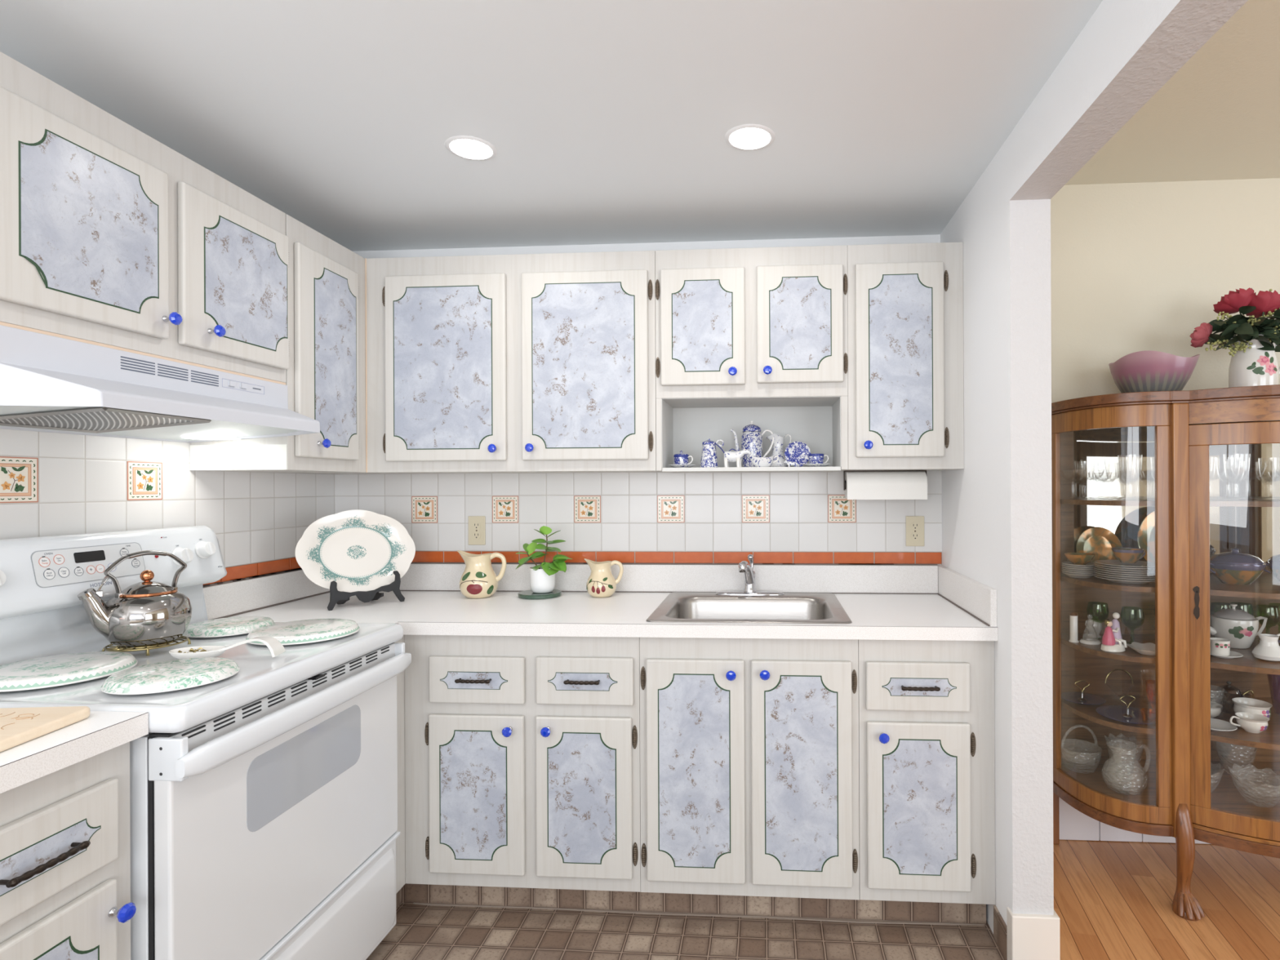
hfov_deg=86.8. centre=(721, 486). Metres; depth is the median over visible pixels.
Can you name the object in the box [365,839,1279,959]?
floor
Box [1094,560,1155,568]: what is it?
dinner plate
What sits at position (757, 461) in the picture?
boat
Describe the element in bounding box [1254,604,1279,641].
goblet
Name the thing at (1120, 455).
wine glass
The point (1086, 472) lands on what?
coupe
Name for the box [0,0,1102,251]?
ceiling
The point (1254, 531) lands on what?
mirror
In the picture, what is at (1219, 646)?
teacup
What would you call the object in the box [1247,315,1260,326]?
sprig
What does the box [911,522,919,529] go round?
receptacle
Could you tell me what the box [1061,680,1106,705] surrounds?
tray
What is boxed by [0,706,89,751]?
cutting board
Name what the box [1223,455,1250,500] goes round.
wine glass
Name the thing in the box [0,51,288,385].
upper cabinet
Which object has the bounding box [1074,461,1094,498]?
wine glass
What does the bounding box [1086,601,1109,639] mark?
goblet
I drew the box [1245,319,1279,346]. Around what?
leaf spray
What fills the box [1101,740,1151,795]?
pitcher
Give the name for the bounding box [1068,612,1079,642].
candlestick
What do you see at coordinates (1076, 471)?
coupe
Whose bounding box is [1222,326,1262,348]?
leaf spray
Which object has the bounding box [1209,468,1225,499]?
coupe
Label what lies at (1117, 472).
coupe
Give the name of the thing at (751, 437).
coffee pot
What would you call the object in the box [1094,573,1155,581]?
dinner plate
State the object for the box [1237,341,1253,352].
sprig
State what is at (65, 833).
base cabinet
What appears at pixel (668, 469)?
niche shelf
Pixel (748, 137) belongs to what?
recessed light
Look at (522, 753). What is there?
base cabinet
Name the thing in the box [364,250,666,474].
upper cabinet
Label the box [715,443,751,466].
creamer
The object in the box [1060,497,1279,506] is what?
shelf
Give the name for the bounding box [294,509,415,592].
platter
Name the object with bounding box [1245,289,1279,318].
rose
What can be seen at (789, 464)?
dog figurine
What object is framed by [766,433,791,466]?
jug
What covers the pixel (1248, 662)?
shelf
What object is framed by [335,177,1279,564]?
wall
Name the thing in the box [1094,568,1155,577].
dinner plate
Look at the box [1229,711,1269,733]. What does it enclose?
cup
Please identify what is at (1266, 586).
shelf
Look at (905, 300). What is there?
upper cabinet
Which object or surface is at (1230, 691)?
teapot
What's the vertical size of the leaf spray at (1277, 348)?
0.050 m
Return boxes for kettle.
[76,550,191,647]
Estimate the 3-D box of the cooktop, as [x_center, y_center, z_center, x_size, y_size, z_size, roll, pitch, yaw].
[-1.267,0.426,1.610,0.637,0.048,0.767,0,0,4]
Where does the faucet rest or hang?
on the countertop at (882, 602)
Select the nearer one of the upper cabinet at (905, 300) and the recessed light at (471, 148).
the recessed light at (471, 148)
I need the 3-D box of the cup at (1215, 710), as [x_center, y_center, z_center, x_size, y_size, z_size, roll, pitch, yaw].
[1.623,0.749,2.246,0.084,0.042,0.084,0,0,4]
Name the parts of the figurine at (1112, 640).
arm, leg, leg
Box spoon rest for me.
[168,635,285,659]
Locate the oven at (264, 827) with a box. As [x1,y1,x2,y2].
[129,642,411,959]
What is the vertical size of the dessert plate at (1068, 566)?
0.016 m
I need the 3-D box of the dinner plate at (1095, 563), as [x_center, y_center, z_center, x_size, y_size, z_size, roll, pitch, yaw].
[1.362,0.272,2.251,0.200,0.016,0.200,0,0,4]
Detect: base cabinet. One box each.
[0,742,136,959]
[394,635,405,893]
[404,635,640,892]
[640,637,859,899]
[857,639,995,904]
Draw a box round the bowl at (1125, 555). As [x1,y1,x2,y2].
[1111,547,1145,563]
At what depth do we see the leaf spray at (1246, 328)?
2.18 m
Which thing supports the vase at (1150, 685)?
on the china cabinet at (1184, 433)
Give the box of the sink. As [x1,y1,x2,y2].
[645,591,852,623]
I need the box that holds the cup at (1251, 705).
[1231,697,1272,719]
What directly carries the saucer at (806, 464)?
on the upper cabinet at (758, 335)
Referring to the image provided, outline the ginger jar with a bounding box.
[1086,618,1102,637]
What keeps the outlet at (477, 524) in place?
attached to the wall at (624, 517)
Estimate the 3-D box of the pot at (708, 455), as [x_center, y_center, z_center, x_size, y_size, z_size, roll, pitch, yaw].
[-0.039,-0.118,2.397,0.076,0.106,0.065,0,0,40]
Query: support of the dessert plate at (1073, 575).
on the china cabinet at (1184, 433)
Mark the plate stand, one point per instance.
(336, 597)
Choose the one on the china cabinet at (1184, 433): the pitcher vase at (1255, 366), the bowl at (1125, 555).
the pitcher vase at (1255, 366)
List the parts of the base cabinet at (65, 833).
handle, inlay panel, door, drawer, inlay panel, knob stem, knob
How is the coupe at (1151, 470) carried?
on the china cabinet at (1184, 433)
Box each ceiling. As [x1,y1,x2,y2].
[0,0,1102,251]
[1064,0,1279,185]
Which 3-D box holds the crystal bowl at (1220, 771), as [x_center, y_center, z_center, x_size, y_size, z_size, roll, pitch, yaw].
[1.561,0.958,2.210,0.151,0.096,0.145,0,0,4]
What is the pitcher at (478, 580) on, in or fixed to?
on the countertop at (882, 602)
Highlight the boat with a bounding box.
[748,455,778,466]
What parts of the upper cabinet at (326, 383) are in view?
panel, door, knob, inlay panel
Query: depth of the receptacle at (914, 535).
2.54 m
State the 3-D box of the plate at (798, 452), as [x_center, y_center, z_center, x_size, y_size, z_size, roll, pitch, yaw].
[0.273,-0.115,2.403,0.096,0.092,0.021,0,0,1]
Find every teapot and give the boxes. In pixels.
[1209,604,1267,648]
[1210,680,1254,713]
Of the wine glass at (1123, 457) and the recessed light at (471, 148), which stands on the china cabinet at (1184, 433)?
the wine glass at (1123, 457)
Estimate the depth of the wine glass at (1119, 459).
2.40 m
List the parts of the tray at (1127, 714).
plate, handle stem, fan handle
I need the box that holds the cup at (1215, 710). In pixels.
[1210,701,1222,718]
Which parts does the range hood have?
filter frame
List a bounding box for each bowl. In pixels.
[1063,552,1095,564]
[1104,736,1145,773]
[1105,683,1133,699]
[1108,351,1199,393]
[1111,547,1145,563]
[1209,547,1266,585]
[1210,764,1222,793]
[1214,741,1257,777]
[1227,763,1279,807]
[1263,554,1279,581]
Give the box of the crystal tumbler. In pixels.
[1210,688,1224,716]
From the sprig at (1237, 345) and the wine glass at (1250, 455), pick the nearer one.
the wine glass at (1250, 455)
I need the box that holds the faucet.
[715,554,784,595]
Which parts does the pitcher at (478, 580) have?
painted stem, handle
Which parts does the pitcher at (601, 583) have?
handle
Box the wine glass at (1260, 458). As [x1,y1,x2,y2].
[1257,457,1279,499]
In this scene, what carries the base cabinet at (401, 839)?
on the floor
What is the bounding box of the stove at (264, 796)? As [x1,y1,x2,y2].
[0,525,411,959]
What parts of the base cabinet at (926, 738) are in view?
knob, drawer, inlay panel, door, inlay panel, handle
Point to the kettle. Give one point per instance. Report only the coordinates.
(147, 612)
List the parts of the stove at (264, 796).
burner knob, burner cover, control panel, burner cover, burner knob, burner knob, burner cover, burner cover, storage drawer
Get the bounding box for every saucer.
[668,464,695,467]
[803,463,831,466]
[1210,650,1243,658]
[1210,718,1237,731]
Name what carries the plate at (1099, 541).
on the china cabinet at (1184, 433)
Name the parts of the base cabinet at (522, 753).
handle, inlay panel, inlay panel, drawer, door, knob, knob, handle, inlay panel, inlay panel, door, drawer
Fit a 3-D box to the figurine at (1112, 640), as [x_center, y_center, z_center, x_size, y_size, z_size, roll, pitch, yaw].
[1.302,0.484,2.235,0.082,0.125,0.062,0,0,-16]
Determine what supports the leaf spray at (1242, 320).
in the pitcher vase at (1255, 366)
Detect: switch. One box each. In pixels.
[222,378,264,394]
[227,380,235,386]
[240,382,247,389]
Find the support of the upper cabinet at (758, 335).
attached to the wall at (624, 517)
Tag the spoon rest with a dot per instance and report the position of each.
(275, 646)
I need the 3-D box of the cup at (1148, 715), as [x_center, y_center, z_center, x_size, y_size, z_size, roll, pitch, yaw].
[1.387,0.749,2.171,0.060,0.044,0.060,0,0,4]
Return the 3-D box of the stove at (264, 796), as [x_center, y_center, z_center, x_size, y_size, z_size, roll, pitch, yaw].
[-1.249,0.722,1.609,0.672,1.213,0.772,0,0,4]
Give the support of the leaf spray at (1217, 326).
in the pitcher vase at (1255, 366)
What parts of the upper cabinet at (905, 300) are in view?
knob, door, inlay panel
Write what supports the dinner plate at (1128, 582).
on the china cabinet at (1184, 433)
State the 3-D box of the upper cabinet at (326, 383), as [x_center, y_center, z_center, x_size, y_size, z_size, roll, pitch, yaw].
[-1.393,-0.427,2.341,0.359,0.759,0.683,0,0,4]
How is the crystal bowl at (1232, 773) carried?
on the china cabinet at (1184, 433)
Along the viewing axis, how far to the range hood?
1.49 m
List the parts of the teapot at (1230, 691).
lid, handle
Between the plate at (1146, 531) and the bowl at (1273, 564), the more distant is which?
the plate at (1146, 531)
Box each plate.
[784,441,810,466]
[1061,561,1094,567]
[1061,567,1094,573]
[1061,569,1095,574]
[1062,564,1094,568]
[1062,565,1095,570]
[1062,571,1094,578]
[1075,526,1122,563]
[1093,562,1155,570]
[1093,566,1155,574]
[1093,570,1155,578]
[1093,574,1155,584]
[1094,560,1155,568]
[1094,564,1155,573]
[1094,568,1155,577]
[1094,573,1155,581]
[1137,510,1155,562]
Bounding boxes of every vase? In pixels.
[1145,680,1155,709]
[1228,334,1279,387]
[1266,674,1279,715]
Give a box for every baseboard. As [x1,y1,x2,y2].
[993,905,1007,959]
[1006,906,1060,959]
[1058,796,1210,844]
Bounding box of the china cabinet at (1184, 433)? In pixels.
[1051,384,1279,920]
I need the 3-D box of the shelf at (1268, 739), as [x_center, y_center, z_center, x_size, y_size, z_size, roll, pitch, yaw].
[1.792,0.778,2.223,1.168,0.017,0.495,0,0,4]
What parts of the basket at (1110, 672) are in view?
handle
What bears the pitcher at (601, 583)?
on the countertop at (882, 602)
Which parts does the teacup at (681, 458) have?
lid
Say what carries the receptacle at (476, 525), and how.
attached to the outlet at (477, 524)
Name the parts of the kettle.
spout, spout lever, thumb lever, handle, lid knob, lid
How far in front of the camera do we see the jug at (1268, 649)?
2.09 m
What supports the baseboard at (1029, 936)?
attached to the wall at (997, 509)
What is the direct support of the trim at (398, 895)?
attached to the base cabinet at (401, 839)
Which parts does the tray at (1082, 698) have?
fan handle, handle stem, plate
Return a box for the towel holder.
[843,470,926,490]
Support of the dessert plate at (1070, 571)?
on the dessert plate at (1064, 571)
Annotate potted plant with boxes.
[515,525,572,593]
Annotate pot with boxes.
[700,438,724,467]
[730,421,773,466]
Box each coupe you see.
[1060,471,1086,499]
[1075,471,1104,499]
[1094,471,1120,499]
[1123,471,1151,499]
[1134,470,1155,499]
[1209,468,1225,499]
[1231,467,1265,499]
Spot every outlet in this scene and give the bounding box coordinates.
[468,515,485,545]
[906,515,924,546]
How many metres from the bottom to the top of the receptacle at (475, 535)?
0.028 m
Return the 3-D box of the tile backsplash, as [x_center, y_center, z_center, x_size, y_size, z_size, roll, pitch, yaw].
[-0.358,0.029,2.619,2.385,0.450,0.006,0,0,4]
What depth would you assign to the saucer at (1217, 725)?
2.14 m
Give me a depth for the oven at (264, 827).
1.47 m
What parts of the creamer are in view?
leg, leg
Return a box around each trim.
[395,888,401,909]
[401,883,986,924]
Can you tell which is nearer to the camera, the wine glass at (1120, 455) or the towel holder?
the wine glass at (1120, 455)
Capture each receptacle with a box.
[472,521,480,528]
[472,532,480,538]
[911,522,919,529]
[911,532,919,540]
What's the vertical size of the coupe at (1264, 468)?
0.103 m
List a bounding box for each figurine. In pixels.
[783,459,798,466]
[1100,612,1127,652]
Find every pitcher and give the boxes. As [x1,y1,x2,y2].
[457,550,506,598]
[584,558,623,597]
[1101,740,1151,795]
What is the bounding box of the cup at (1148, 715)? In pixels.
[1139,707,1155,726]
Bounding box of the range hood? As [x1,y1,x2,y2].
[0,324,319,443]
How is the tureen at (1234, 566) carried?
on the china cabinet at (1184, 433)
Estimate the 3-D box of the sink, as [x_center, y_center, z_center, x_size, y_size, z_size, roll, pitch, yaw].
[0.097,0.493,2.276,0.620,0.180,0.552,0,0,4]
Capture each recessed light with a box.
[444,135,497,160]
[724,124,775,151]
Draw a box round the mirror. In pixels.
[1073,422,1279,567]
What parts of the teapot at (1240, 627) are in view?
spout, lid knob, lid, handle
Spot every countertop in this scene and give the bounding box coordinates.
[0,711,148,793]
[202,562,998,640]
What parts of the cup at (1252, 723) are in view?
handle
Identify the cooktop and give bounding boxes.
[0,622,403,733]
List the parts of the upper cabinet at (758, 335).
inlay panel, door, knob, knob, door, inlay panel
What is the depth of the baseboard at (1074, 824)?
2.49 m
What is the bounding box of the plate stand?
[327,570,404,610]
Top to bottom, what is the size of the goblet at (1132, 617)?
0.124 m
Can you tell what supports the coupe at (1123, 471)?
on the china cabinet at (1184, 433)
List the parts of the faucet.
spout, plate, lever handle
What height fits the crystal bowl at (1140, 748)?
0.111 m
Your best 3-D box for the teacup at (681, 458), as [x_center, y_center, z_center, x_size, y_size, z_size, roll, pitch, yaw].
[-0.140,-0.098,2.392,0.054,0.058,0.064,0,0,-34]
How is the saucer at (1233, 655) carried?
on the china cabinet at (1184, 433)
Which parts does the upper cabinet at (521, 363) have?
inlay panel, door, knob, knob, inlay panel, door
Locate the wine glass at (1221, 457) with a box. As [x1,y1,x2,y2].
[1216,457,1239,498]
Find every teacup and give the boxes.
[673,450,693,464]
[808,453,828,463]
[1210,637,1230,656]
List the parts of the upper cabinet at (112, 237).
door, inlay panel, knob stem, knob, knob stem, knob, door, inlay panel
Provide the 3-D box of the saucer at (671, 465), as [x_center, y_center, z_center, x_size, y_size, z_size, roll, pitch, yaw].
[-0.141,-0.070,2.397,0.100,0.011,0.100,0,0,4]
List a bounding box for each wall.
[0,428,335,585]
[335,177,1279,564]
[940,0,1248,933]
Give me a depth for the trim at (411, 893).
2.08 m
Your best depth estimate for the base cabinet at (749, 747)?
1.99 m
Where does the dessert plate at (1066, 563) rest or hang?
on the dessert plate at (1063, 566)
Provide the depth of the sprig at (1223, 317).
2.22 m
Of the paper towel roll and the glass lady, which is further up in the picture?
the paper towel roll
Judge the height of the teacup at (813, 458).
0.042 m
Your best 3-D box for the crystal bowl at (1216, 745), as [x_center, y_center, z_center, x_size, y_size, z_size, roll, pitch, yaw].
[1.801,0.942,2.354,0.130,0.126,0.125,0,0,4]
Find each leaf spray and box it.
[1204,329,1235,351]
[1208,314,1242,337]
[1220,322,1263,337]
[1222,306,1264,331]
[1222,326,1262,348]
[1235,316,1270,332]
[1239,333,1279,351]
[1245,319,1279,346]
[1253,315,1279,334]
[1258,319,1279,329]
[1258,329,1279,347]
[1269,309,1279,344]
[1275,345,1279,351]
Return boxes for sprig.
[1204,339,1235,351]
[1216,311,1236,324]
[1228,342,1245,356]
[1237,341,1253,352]
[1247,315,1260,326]
[1259,288,1272,317]
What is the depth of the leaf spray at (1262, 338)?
2.18 m
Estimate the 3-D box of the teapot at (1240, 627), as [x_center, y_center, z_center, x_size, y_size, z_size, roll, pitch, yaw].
[1.744,0.473,2.289,0.134,0.143,0.165,0,0,-42]
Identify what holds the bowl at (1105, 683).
on the basket at (1110, 672)
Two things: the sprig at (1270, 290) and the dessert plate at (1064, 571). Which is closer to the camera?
the sprig at (1270, 290)
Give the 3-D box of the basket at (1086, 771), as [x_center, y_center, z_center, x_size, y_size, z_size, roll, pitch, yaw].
[1.278,0.929,2.399,0.142,0.156,0.140,0,0,-8]
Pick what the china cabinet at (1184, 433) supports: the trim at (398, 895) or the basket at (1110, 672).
the basket at (1110, 672)
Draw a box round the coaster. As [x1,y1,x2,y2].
[517,589,561,599]
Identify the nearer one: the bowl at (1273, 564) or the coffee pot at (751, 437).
the bowl at (1273, 564)
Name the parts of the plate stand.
leg, leg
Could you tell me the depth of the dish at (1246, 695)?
2.38 m
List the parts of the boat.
handle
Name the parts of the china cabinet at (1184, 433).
leg, frame, moulding, moulding, panel, post, leg, keyhole plate, rail, door, rail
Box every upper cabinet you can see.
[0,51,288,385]
[189,213,408,474]
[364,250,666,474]
[654,244,848,473]
[839,242,964,471]
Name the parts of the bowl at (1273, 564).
lid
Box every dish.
[1126,641,1155,655]
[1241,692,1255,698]
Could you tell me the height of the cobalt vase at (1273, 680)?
0.140 m
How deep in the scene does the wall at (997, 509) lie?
1.82 m
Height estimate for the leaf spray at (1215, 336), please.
0.065 m
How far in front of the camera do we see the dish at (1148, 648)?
2.22 m
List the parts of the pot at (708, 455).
lid, handle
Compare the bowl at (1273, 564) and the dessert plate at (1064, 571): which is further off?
the dessert plate at (1064, 571)
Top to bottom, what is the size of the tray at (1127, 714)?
0.076 m
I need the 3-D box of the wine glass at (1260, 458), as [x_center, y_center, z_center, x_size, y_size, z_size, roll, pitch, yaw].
[1.840,-0.025,2.251,0.065,0.138,0.065,0,0,4]
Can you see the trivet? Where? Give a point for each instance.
(117, 648)
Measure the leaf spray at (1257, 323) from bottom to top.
0.109 m
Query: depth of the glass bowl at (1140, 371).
2.20 m
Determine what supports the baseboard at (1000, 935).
attached to the wall at (997, 509)
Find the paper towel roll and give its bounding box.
[844,471,927,499]
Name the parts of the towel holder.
arm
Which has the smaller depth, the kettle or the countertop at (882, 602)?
the kettle
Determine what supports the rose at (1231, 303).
in the pitcher vase at (1255, 366)
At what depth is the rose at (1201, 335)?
2.24 m
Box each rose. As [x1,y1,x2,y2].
[1189,322,1230,347]
[1213,287,1256,315]
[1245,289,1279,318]
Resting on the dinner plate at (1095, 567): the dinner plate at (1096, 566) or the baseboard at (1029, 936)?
the dinner plate at (1096, 566)
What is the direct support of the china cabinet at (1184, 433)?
on the floor
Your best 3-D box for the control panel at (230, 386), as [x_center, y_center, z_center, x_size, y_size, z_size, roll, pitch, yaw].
[-1.296,-0.270,1.825,0.001,0.022,0.147,0,0,4]
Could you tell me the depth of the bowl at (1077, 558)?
2.34 m
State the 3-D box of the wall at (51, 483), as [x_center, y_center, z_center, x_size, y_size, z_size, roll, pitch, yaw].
[-1.733,0.195,0.605,0.103,2.271,4.206,0,0,4]
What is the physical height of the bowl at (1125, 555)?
0.046 m
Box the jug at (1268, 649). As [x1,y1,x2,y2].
[1251,633,1279,662]
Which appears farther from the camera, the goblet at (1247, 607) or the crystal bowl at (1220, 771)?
the goblet at (1247, 607)
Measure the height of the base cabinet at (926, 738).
0.776 m
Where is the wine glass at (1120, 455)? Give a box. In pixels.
[1117,454,1142,500]
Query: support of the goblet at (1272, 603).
on the china cabinet at (1184, 433)
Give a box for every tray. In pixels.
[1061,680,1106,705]
[1096,694,1152,724]
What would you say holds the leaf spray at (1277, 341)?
in the pitcher vase at (1255, 366)
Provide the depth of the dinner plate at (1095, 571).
2.19 m
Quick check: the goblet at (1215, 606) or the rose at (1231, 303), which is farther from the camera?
the goblet at (1215, 606)
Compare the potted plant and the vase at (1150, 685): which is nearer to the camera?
the vase at (1150, 685)
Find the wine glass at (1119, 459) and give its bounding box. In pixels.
[1119,458,1141,498]
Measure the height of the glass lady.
0.100 m
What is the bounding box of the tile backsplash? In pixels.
[335,471,942,551]
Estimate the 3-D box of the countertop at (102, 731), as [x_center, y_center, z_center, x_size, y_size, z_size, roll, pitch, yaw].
[-1.367,0.428,0.754,0.612,0.039,0.951,0,0,4]
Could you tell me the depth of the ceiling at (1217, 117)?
2.07 m
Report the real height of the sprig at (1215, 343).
0.042 m
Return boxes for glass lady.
[1079,617,1101,644]
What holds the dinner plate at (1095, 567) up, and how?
on the dinner plate at (1096, 570)
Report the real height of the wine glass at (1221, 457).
0.143 m
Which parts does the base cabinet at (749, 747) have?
inlay panel, door, knob, knob, door, inlay panel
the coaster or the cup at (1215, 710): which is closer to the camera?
the cup at (1215, 710)
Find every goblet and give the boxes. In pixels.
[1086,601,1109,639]
[1120,606,1144,644]
[1209,602,1231,637]
[1230,602,1253,615]
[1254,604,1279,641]
[1268,602,1279,633]
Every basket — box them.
[1060,724,1102,773]
[1104,668,1133,699]
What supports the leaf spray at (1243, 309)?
in the pitcher vase at (1255, 366)
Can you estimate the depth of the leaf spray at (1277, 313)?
2.19 m
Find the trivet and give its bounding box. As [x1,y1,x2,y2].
[102,635,191,655]
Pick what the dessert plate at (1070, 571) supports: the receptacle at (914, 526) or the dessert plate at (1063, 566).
the dessert plate at (1063, 566)
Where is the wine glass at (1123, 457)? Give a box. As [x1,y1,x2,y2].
[1104,457,1127,499]
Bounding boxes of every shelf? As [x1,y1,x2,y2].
[662,466,840,473]
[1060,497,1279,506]
[1060,573,1279,599]
[1060,633,1279,675]
[1061,694,1279,750]
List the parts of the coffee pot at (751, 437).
spout, lid, handle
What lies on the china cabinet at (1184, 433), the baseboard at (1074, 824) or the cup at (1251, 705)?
the cup at (1251, 705)
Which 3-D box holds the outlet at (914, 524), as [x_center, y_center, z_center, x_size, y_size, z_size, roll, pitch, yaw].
[0.733,0.170,2.541,0.069,0.114,0.006,0,0,4]

